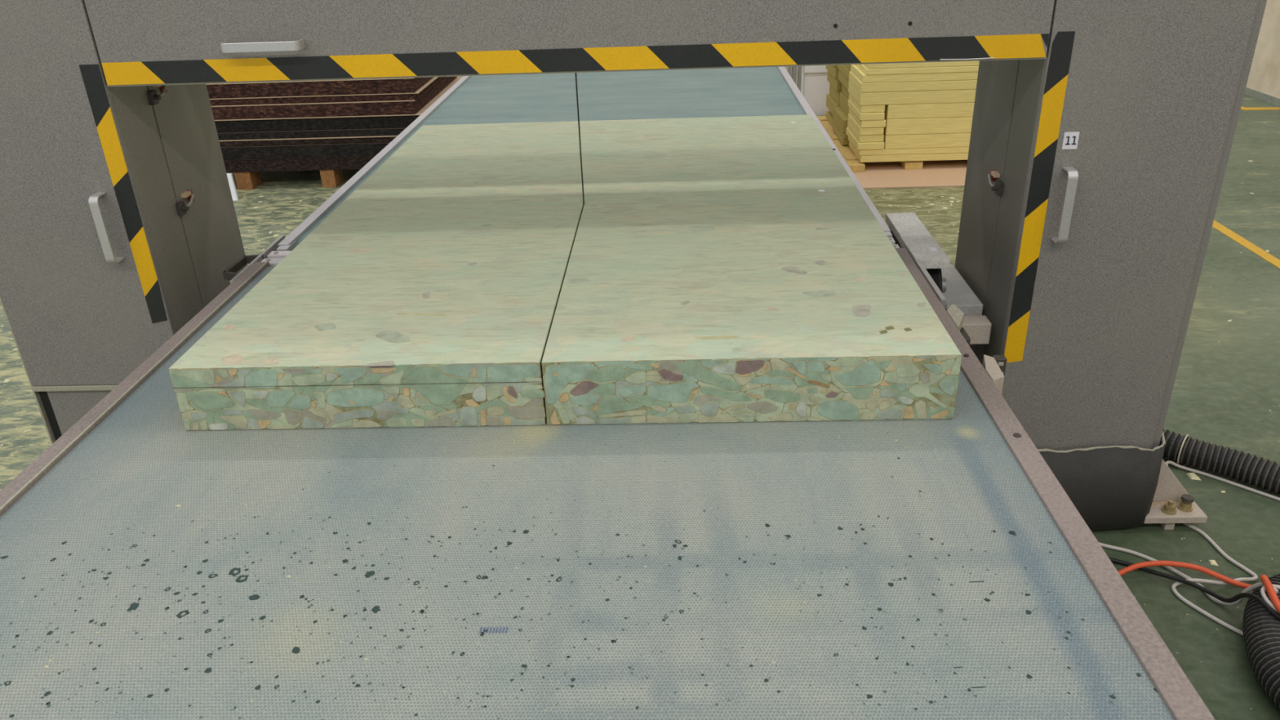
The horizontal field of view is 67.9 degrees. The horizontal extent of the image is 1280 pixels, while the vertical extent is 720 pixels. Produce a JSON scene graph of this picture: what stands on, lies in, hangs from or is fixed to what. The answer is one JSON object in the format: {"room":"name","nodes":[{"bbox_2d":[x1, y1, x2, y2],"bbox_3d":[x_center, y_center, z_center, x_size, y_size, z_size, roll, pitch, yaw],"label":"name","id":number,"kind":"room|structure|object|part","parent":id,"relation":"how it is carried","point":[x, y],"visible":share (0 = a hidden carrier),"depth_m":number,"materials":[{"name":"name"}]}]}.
{"room":"factory floor","nodes":[
{"label":"factory floor","id":0,"kind":"room"},
{"bbox_2d":[0,66,1279,719],"bbox_3d":[0.179,-0.526,4.757,18.000,0.102,19.000,-1,26,2],"label":"floor","id":1,"kind":"structure","parent":0,"point":[1224,393],"depth_m":3.29,"materials":[{"name":"green paint"}]},
{"bbox_2d":[226,173,238,200],"bbox_3d":[-2.497,-1.034,5.710,0.154,0.150,0.088,-1,26,2],"label":"foam offcut","id":2,"kind":"object","parent":1,"relation":"on","point":[232,185],"visible":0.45,"depth_m":5.71,"materials":[{"name":"white"}]},
{"bbox_2d":[234,171,262,190],"bbox_3d":[-2.460,-1.146,5.974,0.097,0.112,0.155,-1,26,2],"label":"wooden block","id":3,"kind":"object","parent":1,"relation":"on","point":[244,180],"visible":0.76,"depth_m":5.92,"materials":[{"name":"brown wood"}]},
{"bbox_2d":[320,169,343,187],"bbox_3d":[-1.928,-1.155,5.953,0.087,0.112,0.155,-1,26,2],"label":"wooden block","id":4,"kind":"object","parent":1,"relation":"on","point":[330,178],"visible":0.76,"depth_m":5.89,"materials":[{"name":"brown wood"}]},
{"bbox_2d":[266,66,895,257],"bbox_3d":[-0.095,-0.901,4.580,1.704,0.750,4.200,-1,26,2],"label":"conveyor belt","id":5,"kind":"object","parent":1,"relation":"on","point":[761,91],"visible":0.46,"depth_m":4.30,"materials":[{"name":"rubber"}]},
{"bbox_3d":[-0.979,-0.313,2.638,0.030,0.016,0.073,-1,26,2],"label":"plate","id":6,"kind":"part","parent":5,"relation":"part of","materials":[{"name":"metal"}]},
{"bbox_3d":[-0.927,-1.230,4.482,0.036,0.012,4.130,-1,26,2],"label":"rail","id":7,"kind":"part","parent":5,"relation":"part of","materials":[{"name":"metal"}]},
{"bbox_3d":[0.716,-1.259,4.417,0.035,0.012,4.130,-1,26,2],"label":"rail","id":8,"kind":"part","parent":5,"relation":"part of","materials":[{"name":"metal"}]},
{"bbox_3d":[0.661,-0.342,2.573,0.026,0.016,0.073,-1,26,2],"label":"plate","id":9,"kind":"part","parent":5,"relation":"part of","materials":[{"name":"metal"}]},
{"bbox_2d":[0,234,1215,719],"bbox_3d":[-0.182,0.470,1.806,1.814,0.752,2.310,-1,26,2],"label":"conveyor belt","id":10,"kind":"object","parent":1,"relation":"on","point":[1026,608],"visible":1,"depth_m":1.33,"materials":[{"name":"blue rubber"}]},
{"bbox_3d":[-1.025,0.208,1.575,0.040,0.012,2.082,-1,26,2],"label":"rail","id":11,"kind":"part","parent":10,"relation":"part of","materials":[{"name":"grey metal"}]},
{"bbox_2d":[21,436,1008,711],"bbox_3d":[-0.151,0.273,1.377,1.399,0.002,0.605,-1,26,2],"label":"crumbs","id":12,"kind":"object","parent":10,"relation":"on","point":[179,505],"visible":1,"depth_m":1.30,"materials":[{"name":"black"}]},
{"bbox_2d":[168,114,961,430],"bbox_3d":[-0.175,-0.364,2.529,1.501,0.127,1.925,-1,26,2],"label":"foam block","id":13,"kind":"object","parent":10,"relation":"on","point":[717,269],"visible":1,"depth_m":1.89,"materials":[{"name":"plastic"}]},
{"bbox_2d":[884,212,991,364],"bbox_3d":[0.801,0.056,2.575,0.206,0.748,0.628,-1,26,2],"label":"metal bracket","id":14,"kind":"object","parent":10,"relation":"attached to","point":[908,231],"visible":0.29,"depth_m":2.47,"materials":[{"name":"light grey galvanised steel"},{"name":"dark steel"},{"name":"black rubber"}]},
{"bbox_3d":[0.706,-0.238,2.572,0.008,0.164,0.340,-1,26,2],"label":"plate","id":15,"kind":"part","parent":14,"relation":"part of","materials":[{"name":"metal"}]},
{"bbox_3d":[0.734,-0.362,2.610,0.081,0.024,0.198,-1,26,2],"label":"plate","id":16,"kind":"part","parent":14,"relation":"part of","materials":[{"name":"grey metal"}]},
{"bbox_3d":[0.728,-0.278,2.438,0.083,0.024,0.184,-1,26,2],"label":"plate","id":17,"kind":"part","parent":14,"relation":"part of","materials":[{"name":"grey metal"}]},
{"bbox_3d":[0.842,-0.184,2.609,0.103,0.055,0.300,-1,26,2],"label":"motor","id":18,"kind":"part","parent":14,"relation":"part of","materials":[{"name":"grey metal"}]},
{"bbox_3d":[0.686,-0.086,2.057,0.033,0.024,0.129,-1,26,2],"label":"gusset plate","id":19,"kind":"part","parent":10,"relation":"part of","materials":[{"name":"metal"}]},
{"bbox_2d":[992,355,1007,376],"bbox_3d":[0.709,0.014,1.880,0.023,0.043,0.024,-1,26,2],"label":"switch","id":20,"kind":"object","parent":10,"relation":"attached to","point":[1001,360],"depth_m":1.87,"materials":[{"name":"metal"}]},
{"bbox_3d":[0.631,0.179,1.510,0.041,0.012,2.082,-1,26,2],"label":"rail","id":21,"kind":"part","parent":10,"relation":"part of","materials":[{"name":"grey metal"}]},
{"bbox_2d":[0,0,1266,531],"bbox_3d":[-0.049,-0.353,2.505,3.080,1.600,0.602,-1,26,2],"label":"machine","id":22,"kind":"object","parent":1,"relation":"on","point":[1103,131],"visible":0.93,"depth_m":2.17,"materials":[{"name":"metal"}]},
{"bbox_3d":[-1.352,0.270,2.579,0.384,0.444,0.012,-1,26,2],"label":"kick panel","id":23,"kind":"part","parent":22,"relation":"part of","materials":[{"name":"grey metal"}]},
{"bbox_3d":[-1.392,-0.437,2.226,0.410,1.112,0.019,-1,26,2],"label":"panel","id":24,"kind":"part","parent":22,"relation":"part of","materials":[{"name":"grey metal"}]},
{"bbox_3d":[-1.263,-0.310,2.250,0.022,0.166,0.042,-1,26,2],"label":"handle","id":25,"kind":"part","parent":22,"relation":"part of","materials":[{"name":"metal"}]},
{"bbox_3d":[-1.183,-0.261,2.405,0.012,1.600,0.156,-1,26,2],"label":"panel","id":26,"kind":"part","parent":22,"relation":"part of","materials":[{"name":"grey metal"}]},
{"bbox_3d":[-1.177,-0.364,2.613,0.012,1.600,0.294,-1,26,2],"label":"panel","id":27,"kind":"part","parent":22,"relation":"part of","materials":[{"name":"grey metal"}]},
{"bbox_3d":[-0.817,-0.678,2.055,0.174,0.020,0.042,-1,26,2],"label":"handle","id":28,"kind":"part","parent":22,"relation":"part of","materials":[{"name":"metal"}]},
{"bbox_3d":[-0.164,-0.796,2.010,2.062,0.360,0.018,-1,26,2],"label":"panel","id":29,"kind":"part","parent":22,"relation":"part of","materials":[{"name":"grey metal"}]},
{"bbox_3d":[-0.151,-0.545,2.403,0.004,0.920,0.004,7,28,18],"label":"cutting blade","id":30,"kind":"part","parent":22,"relation":"part of","materials":[{"name":"metal"}]},
{"bbox_3d":[0.907,-0.401,2.530,0.012,1.600,0.296,-1,26,2],"label":"panel","id":31,"kind":"part","parent":22,"relation":"part of","materials":[{"name":"grey metal"}]},
{"bbox_3d":[0.900,-0.300,2.325,0.012,1.600,0.151,-1,26,2],"label":"panel","id":32,"kind":"part","parent":22,"relation":"part of","materials":[{"name":"grey metal"}]},
{"bbox_3d":[0.965,-0.349,2.163,0.022,0.172,0.042,-1,26,2],"label":"handle","id":33,"kind":"part","parent":22,"relation":"part of","materials":[{"name":"metal"}]},
{"bbox_3d":[0.958,-0.488,2.117,0.032,0.038,0.003,-1,26,2],"label":"number plate","id":34,"kind":"part","parent":22,"relation":"part of","materials":[{"name":"white plastic"}]},
{"bbox_3d":[1.098,-0.291,2.225,0.416,1.540,0.026,-1,26,2],"label":"panel","id":35,"kind":"part","parent":22,"relation":"part of","materials":[{"name":"grey metal"}]},
{"bbox_2d":[0,160,1279,709],"bbox_3d":[0.632,-0.400,4.350,7.386,0.005,5.798,-1,26,2],"label":"crumbs","id":36,"kind":"object","parent":1,"relation":"on","point":[1192,475],"visible":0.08,"depth_m":3.61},
{"bbox_2d":[787,66,801,91],"bbox_3d":[1.146,-2.434,6.981,0.100,1.290,0.050,-1,26,2],"label":"steel frame","id":37,"kind":"object","parent":1,"relation":"on","point":[797,82],"visible":0.02,"depth_m":7.10,"materials":[{"name":"grey metal"}]},
{"bbox_3d":[1.108,-2.415,6.991,0.022,1.250,0.050,-1,26,2],"label":"post","id":38,"kind":"part","parent":37,"relation":"part of","materials":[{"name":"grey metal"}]},
{"bbox_3d":[1.144,-2.416,6.990,0.034,1.250,0.050,-1,26,2],"label":"post","id":39,"kind":"part","parent":37,"relation":"part of","materials":[{"name":"grey metal"}]},
{"bbox_3d":[1.184,-2.417,6.988,0.026,1.250,0.050,-1,26,2],"label":"post","id":40,"kind":"part","parent":37,"relation":"part of","materials":[{"name":"grey metal"}]},
{"bbox_2d":[791,66,829,115],"bbox_3d":[1.855,-2.221,7.589,1.215,0.322,0.930,-1,26,2],"label":"foam block","id":41,"kind":"object","parent":1,"relation":"on","point":[815,87],"visible":0.11,"depth_m":7.18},
{"bbox_2d":[801,65,827,73],"bbox_3d":[1.845,-2.406,7.489,1.220,0.098,0.945,-1,26,2],"label":"sheet","id":42,"kind":"object","parent":41,"relation":"on","point":[815,68],"visible":0.11,"depth_m":7.10,"materials":[{"name":"white"}]},
{"bbox_2d":[853,160,967,188],"bbox_3d":[1.803,-1.430,6.346,1.550,0.008,1.940,-1,26,2],"label":"sheet","id":43,"kind":"object","parent":1,"relation":"on","point":[943,173],"visible":0.04,"depth_m":5.69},
{"bbox_2d":[816,115,923,172],"bbox_3d":[1.883,-1.490,6.395,1.190,0.050,1.415,-1,26,2],"label":"pallet","id":44,"kind":"object","parent":43,"relation":"on","point":[854,163],"visible":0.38,"depth_m":5.94,"materials":[{"name":"yellow wood"}]},
{"bbox_2d":[826,111,833,125],"bbox_3d":[1.904,-1.718,6.750,1.099,0.041,0.420,-1,26,2],"label":"sheet","id":45,"kind":"object","parent":44,"relation":"on","point":[828,115],"visible":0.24,"depth_m":6.83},
{"bbox_3d":[1.914,-1.754,6.734,1.073,0.034,0.417,-1,26,2],"label":"sheet","id":46,"kind":"object","parent":45,"relation":"on","visible":0},
{"bbox_2d":[826,93,839,114],"bbox_3d":[1.901,-1.808,6.709,1.107,0.083,0.420,-1,26,2],"label":"sheet","id":47,"kind":"object","parent":46,"relation":"on","point":[831,103],"visible":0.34,"depth_m":6.73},
{"bbox_2d":[829,83,841,105],"bbox_3d":[1.913,-1.890,6.670,1.097,0.094,0.420,-1,26,2],"label":"sheet","id":48,"kind":"object","parent":47,"relation":"on","point":[835,95],"visible":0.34,"depth_m":6.67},
{"bbox_2d":[826,71,841,91],"bbox_3d":[1.893,-1.971,6.630,1.103,0.082,0.427,-1,26,2],"label":"sheet","id":49,"kind":"object","parent":48,"relation":"on","point":[836,83],"visible":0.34,"depth_m":6.54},
{"bbox_2d":[826,65,838,78],"bbox_3d":[1.888,-2.042,6.595,1.128,0.074,0.422,-1,26,2],"label":"sheet","id":50,"kind":"object","parent":49,"relation":"on","point":[833,70],"visible":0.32,"depth_m":6.48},
{"bbox_2d":[832,124,848,145],"bbox_3d":[1.885,-1.523,6.357,1.124,0.041,0.432,-1,26,2],"label":"sheet","id":51,"kind":"object","parent":44,"relation":"on","point":[844,141],"visible":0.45,"depth_m":6.27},
{"bbox_2d":[832,120,848,138],"bbox_3d":[1.889,-1.557,6.337,1.131,0.034,0.440,-1,26,2],"label":"sheet","id":52,"kind":"object","parent":51,"relation":"on","point":[844,135],"visible":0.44,"depth_m":6.27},
{"bbox_2d":[832,106,848,133],"bbox_3d":[1.888,-1.611,6.310,1.144,0.083,0.426,-1,26,2],"label":"sheet","id":53,"kind":"object","parent":52,"relation":"on","point":[839,117],"visible":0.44,"depth_m":6.27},
{"bbox_2d":[839,92,848,116],"bbox_3d":[1.905,-1.693,6.270,1.102,0.094,0.438,-1,26,2],"label":"sheet","id":54,"kind":"object","parent":53,"relation":"on","point":[843,100],"visible":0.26,"depth_m":6.32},
{"bbox_2d":[841,83,849,99],"bbox_3d":[1.896,-1.774,6.231,1.072,0.082,0.428,-1,26,2],"label":"sheet","id":55,"kind":"object","parent":54,"relation":"on","point":[844,90],"visible":0.14,"depth_m":6.31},
{"bbox_2d":[838,69,848,89],"bbox_3d":[1.887,-1.845,6.195,1.115,0.074,0.432,-1,26,2],"label":"sheet","id":56,"kind":"object","parent":55,"relation":"on","point":[842,78],"visible":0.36,"depth_m":6.21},
{"bbox_2d":[837,64,850,79],"bbox_3d":[1.867,-1.902,6.166,1.099,0.052,0.430,-1,26,2],"label":"sheet","id":57,"kind":"object","parent":56,"relation":"on","point":[842,68],"visible":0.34,"depth_m":6.12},
{"bbox_2d":[844,64,850,70],"bbox_3d":[1.877,-1.949,6.148,1.114,0.043,0.432,-1,26,2],"label":"sheet","id":58,"kind":"object","parent":57,"relation":"on","point":[848,66],"visible":0.11,"depth_m":6.00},
{"bbox_2d":[848,141,968,162],"bbox_3d":[1.891,-1.325,5.955,1.085,0.041,0.426,-1,26,2],"label":"sheet","id":59,"kind":"object","parent":44,"relation":"on","point":[960,156],"visible":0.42,"depth_m":5.77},
{"bbox_2d":[848,137,968,155],"bbox_3d":[1.879,-1.358,5.936,1.085,0.034,0.420,-1,26,2],"label":"sheet","id":60,"kind":"object","parent":59,"relation":"on","point":[952,149],"visible":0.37,"depth_m":5.76,"materials":[{"name":"yellow"}]},
{"bbox_2d":[845,127,884,150],"bbox_3d":[1.402,-1.386,5.938,0.159,0.043,0.434,-1,26,2],"label":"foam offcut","id":61,"kind":"object","parent":60,"relation":"on","point":[860,145],"visible":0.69,"depth_m":5.75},
{"bbox_2d":[847,120,884,142],"bbox_3d":[1.401,-1.428,5.923,0.148,0.043,0.424,-1,26,2],"label":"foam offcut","id":62,"kind":"object","parent":61,"relation":"on","point":[864,138],"visible":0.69,"depth_m":5.74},
{"bbox_2d":[848,113,884,135],"bbox_3d":[1.397,-1.466,5.901,0.143,0.043,0.429,-1,26,2],"label":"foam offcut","id":63,"kind":"object","parent":62,"relation":"on","point":[868,131],"visible":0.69,"depth_m":5.71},
{"bbox_2d":[848,107,885,128],"bbox_3d":[1.403,-1.505,5.879,0.147,0.043,0.432,-1,26,2],"label":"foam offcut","id":64,"kind":"object","parent":63,"relation":"on","point":[868,123],"visible":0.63,"depth_m":5.69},
{"bbox_2d":[848,99,884,120],"bbox_3d":[1.390,-1.544,5.860,0.146,0.043,0.434,-1,26,2],"label":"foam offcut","id":65,"kind":"object","parent":64,"relation":"on","point":[879,115],"visible":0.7,"depth_m":5.67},
{"bbox_2d":[848,93,884,112],"bbox_3d":[1.391,-1.586,5.845,0.143,0.043,0.424,-1,26,2],"label":"foam offcut","id":66,"kind":"object","parent":65,"relation":"on","point":[863,108],"visible":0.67,"depth_m":5.66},
{"bbox_2d":[883,132,970,149],"bbox_3d":[1.956,-1.414,5.907,0.940,0.083,0.420,-1,26,2],"label":"sheet","id":67,"kind":"object","parent":60,"relation":"on","point":[945,140],"visible":0.26,"depth_m":5.73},
{"bbox_2d":[883,116,973,134],"bbox_3d":[1.950,-1.495,5.866,0.934,0.094,0.420,-1,26,2],"label":"sheet","id":68,"kind":"object","parent":67,"relation":"on","point":[953,124],"visible":0.27,"depth_m":5.69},
{"bbox_2d":[884,102,974,119],"bbox_3d":[1.946,-1.576,5.828,0.933,0.082,0.423,-1,26,2],"label":"sheet","id":69,"kind":"object","parent":68,"relation":"on","point":[940,109],"visible":0.26,"depth_m":5.65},
{"bbox_2d":[848,80,976,105],"bbox_3d":[1.875,-1.646,5.794,1.133,0.074,0.421,-1,26,2],"label":"sheet","id":70,"kind":"object","parent":69,"relation":"on","point":[966,95],"visible":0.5,"depth_m":5.62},
{"bbox_2d":[848,71,977,92],"bbox_3d":[1.871,-1.704,5.765,1.131,0.052,0.422,-1,26,2],"label":"sheet","id":71,"kind":"object","parent":70,"relation":"on","point":[952,84],"visible":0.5,"depth_m":5.59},
{"bbox_2d":[850,64,977,83],"bbox_3d":[1.874,-1.750,5.745,1.124,0.043,0.425,-1,26,2],"label":"sheet","id":72,"kind":"object","parent":71,"relation":"on","point":[864,78],"visible":0.41,"depth_m":5.57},
{"bbox_2d":[855,64,978,75],"bbox_3d":[1.878,-1.784,5.724,1.101,0.033,0.423,-1,26,2],"label":"sheet","id":73,"kind":"object","parent":72,"relation":"on","point":[867,71],"visible":0.28,"depth_m":5.54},
{"bbox_2d":[863,60,979,68],"bbox_3d":[1.885,-1.820,5.709,1.099,0.041,0.422,-1,26,2],"label":"sheet","id":74,"kind":"object","parent":73,"relation":"on","point":[952,63],"visible":0.14,"depth_m":5.53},
{"bbox_2d":[1117,560,1253,591],"bbox_3d":[0.988,0.592,2.270,1.456,0.045,0.157,-7,27,-10],"label":"cable","id":75,"kind":"object","parent":1,"relation":"on","point":[1149,563],"visible":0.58,"depth_m":2.37,"materials":[{"name":"rubber"}]},
{"bbox_2d":[1098,542,1278,605],"bbox_3d":[1.021,0.488,2.384,0.908,0.127,0.329,2,27,8],"label":"cable","id":76,"kind":"object","parent":1,"relation":"on","point":[1252,587],"visible":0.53,"depth_m":2.38,"materials":[{"name":"rubber"}]},
{"bbox_2d":[1108,556,1279,620],"bbox_3d":[0.962,0.545,2.276,0.927,0.126,0.403,-1,26,2],"label":"cable","id":77,"kind":"object","parent":1,"relation":"on","point":[1236,597],"visible":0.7,"depth_m":2.29,"materials":[{"name":"rubber"}]},
{"bbox_2d":[1171,523,1257,635],"bbox_3d":[1.444,0.528,2.389,0.191,0.022,0.458,11,29,25],"label":"cable","id":78,"kind":"object","parent":1,"relation":"on","point":[1211,540],"visible":0.88,"depth_m":2.35,"materials":[{"name":"rubber"}]},
{"bbox_2d":[1162,428,1279,493],"bbox_3d":[1.779,0.320,2.693,1.026,0.101,0.097,21,34,38],"label":"corrugated hose","id":79,"kind":"object","parent":1,"relation":"on","point":[1253,469],"visible":0.59,"depth_m":2.74,"materials":[{"name":"black plastic"}]},
{"bbox_2d":[1177,434,1189,464],"bbox_3d":[1.615,0.266,2.830,0.005,0.093,0.094,20,34,37],"label":"tie","id":80,"kind":"object","parent":79,"relation":"attached to","point":[1187,435],"visible":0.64,"depth_m":2.80,"materials":[{"name":"white plastic"}]},
{"bbox_2d":[1164,460,1279,501],"bbox_3d":[1.747,0.374,2.680,0.493,0.020,0.086,15,31,31],"label":"cable","id":81,"kind":"object","parent":1,"relation":"on","point":[1167,462],"visible":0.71,"depth_m":2.75,"materials":[{"name":"grey plastic"}]},
{"bbox_2d":[1242,573,1279,711],"bbox_3d":[1.503,0.652,2.035,0.360,0.109,0.701,4,27,12],"label":"corrugated hose","id":82,"kind":"object","parent":1,"relation":"on","point":[1260,628],"visible":0.88,"depth_m":2.06,"materials":[{"name":"black plastic"}]},
{"bbox_2d":[1259,574,1279,613],"bbox_3d":[1.416,0.534,2.111,0.042,0.031,0.168,-1,26,2],"label":"cable","id":83,"kind":"object","parent":82,"relation":"on","point":[1265,580],"visible":1,"depth_m":2.12,"materials":[{"name":"orange rubber"}]},
{"bbox_2d":[1260,583,1279,613],"bbox_3d":[1.427,0.532,2.133,0.064,0.018,0.111,15,31,30],"label":"cable","id":84,"kind":"object","parent":82,"relation":"on","point":[1263,588],"visible":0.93,"depth_m":2.13,"materials":[{"name":"white rubber"}]},
{"bbox_3d":[-1.402,-1.164,5.932,0.090,0.112,0.155,-1,26,2],"label":"wooden block","id":85,"kind":"object","parent":1,"relation":"on","visible":0},
{"bbox_2d":[223,155,374,172],"bbox_3d":[-2.062,-1.474,6.391,1.530,0.078,1.239,-1,26,2],"label":"sheet","id":86,"kind":"object","parent":85,"relation":"on","point":[340,162],"visible":0.05,"depth_m":5.84,"materials":[{"name":"black"}]},
{"bbox_2d":[220,142,390,159],"bbox_3d":[-2.061,-1.545,6.354,1.537,0.080,1.249,-1,26,2],"label":"sheet","id":87,"kind":"object","parent":86,"relation":"on","point":[361,149],"visible":0.05,"depth_m":5.79,"materials":[{"name":"black"}]},
{"bbox_2d":[218,135,397,146],"bbox_3d":[-2.055,-1.600,6.328,1.554,0.040,1.261,-1,26,2],"label":"sheet","id":88,"kind":"object","parent":87,"relation":"on","point":[379,139],"visible":0.05,"depth_m":5.77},
{"bbox_2d":[217,127,406,140],"bbox_3d":[-2.067,-1.639,6.312,1.533,0.043,1.251,-1,26,2],"label":"sheet","id":89,"kind":"object","parent":88,"relation":"on","point":[375,131],"visible":0.05,"depth_m":5.75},
{"bbox_2d":[214,77,461,133],"bbox_3d":[-2.056,-1.691,6.276,1.560,0.079,1.251,-1,26,2],"label":"sheet","id":90,"kind":"object","parent":89,"relation":"on","point":[397,121],"visible":0.23,"depth_m":5.72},
{"bbox_2d":[211,76,457,119],"bbox_3d":[-2.077,-1.765,6.244,1.522,0.081,1.251,-1,26,2],"label":"sheet","id":91,"kind":"object","parent":90,"relation":"on","point":[412,106],"visible":0.34,"depth_m":5.68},
{"bbox_2d":[209,76,443,106],"bbox_3d":[-2.066,-1.822,6.218,1.549,0.042,1.251,-1,26,2],"label":"sheet","id":92,"kind":"object","parent":91,"relation":"on","point":[387,96],"visible":0.27,"depth_m":5.66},
{"bbox_2d":[206,76,433,98],"bbox_3d":[-2.075,-1.883,6.195,1.535,0.086,1.265,-1,26,2],"label":"sheet","id":93,"kind":"object","parent":92,"relation":"on","point":[405,85],"visible":0.24,"depth_m":5.62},
{"bbox_2d":[1244,0,1279,106],"bbox_3d":[4.668,-3.161,3.315,0.222,5.600,19.000,-1,26,2],"label":"wall","id":94,"kind":"structure","parent":0,"point":[1263,83],"depth_m":7.17,"materials":[{"name":"beige paint"}]}
]}

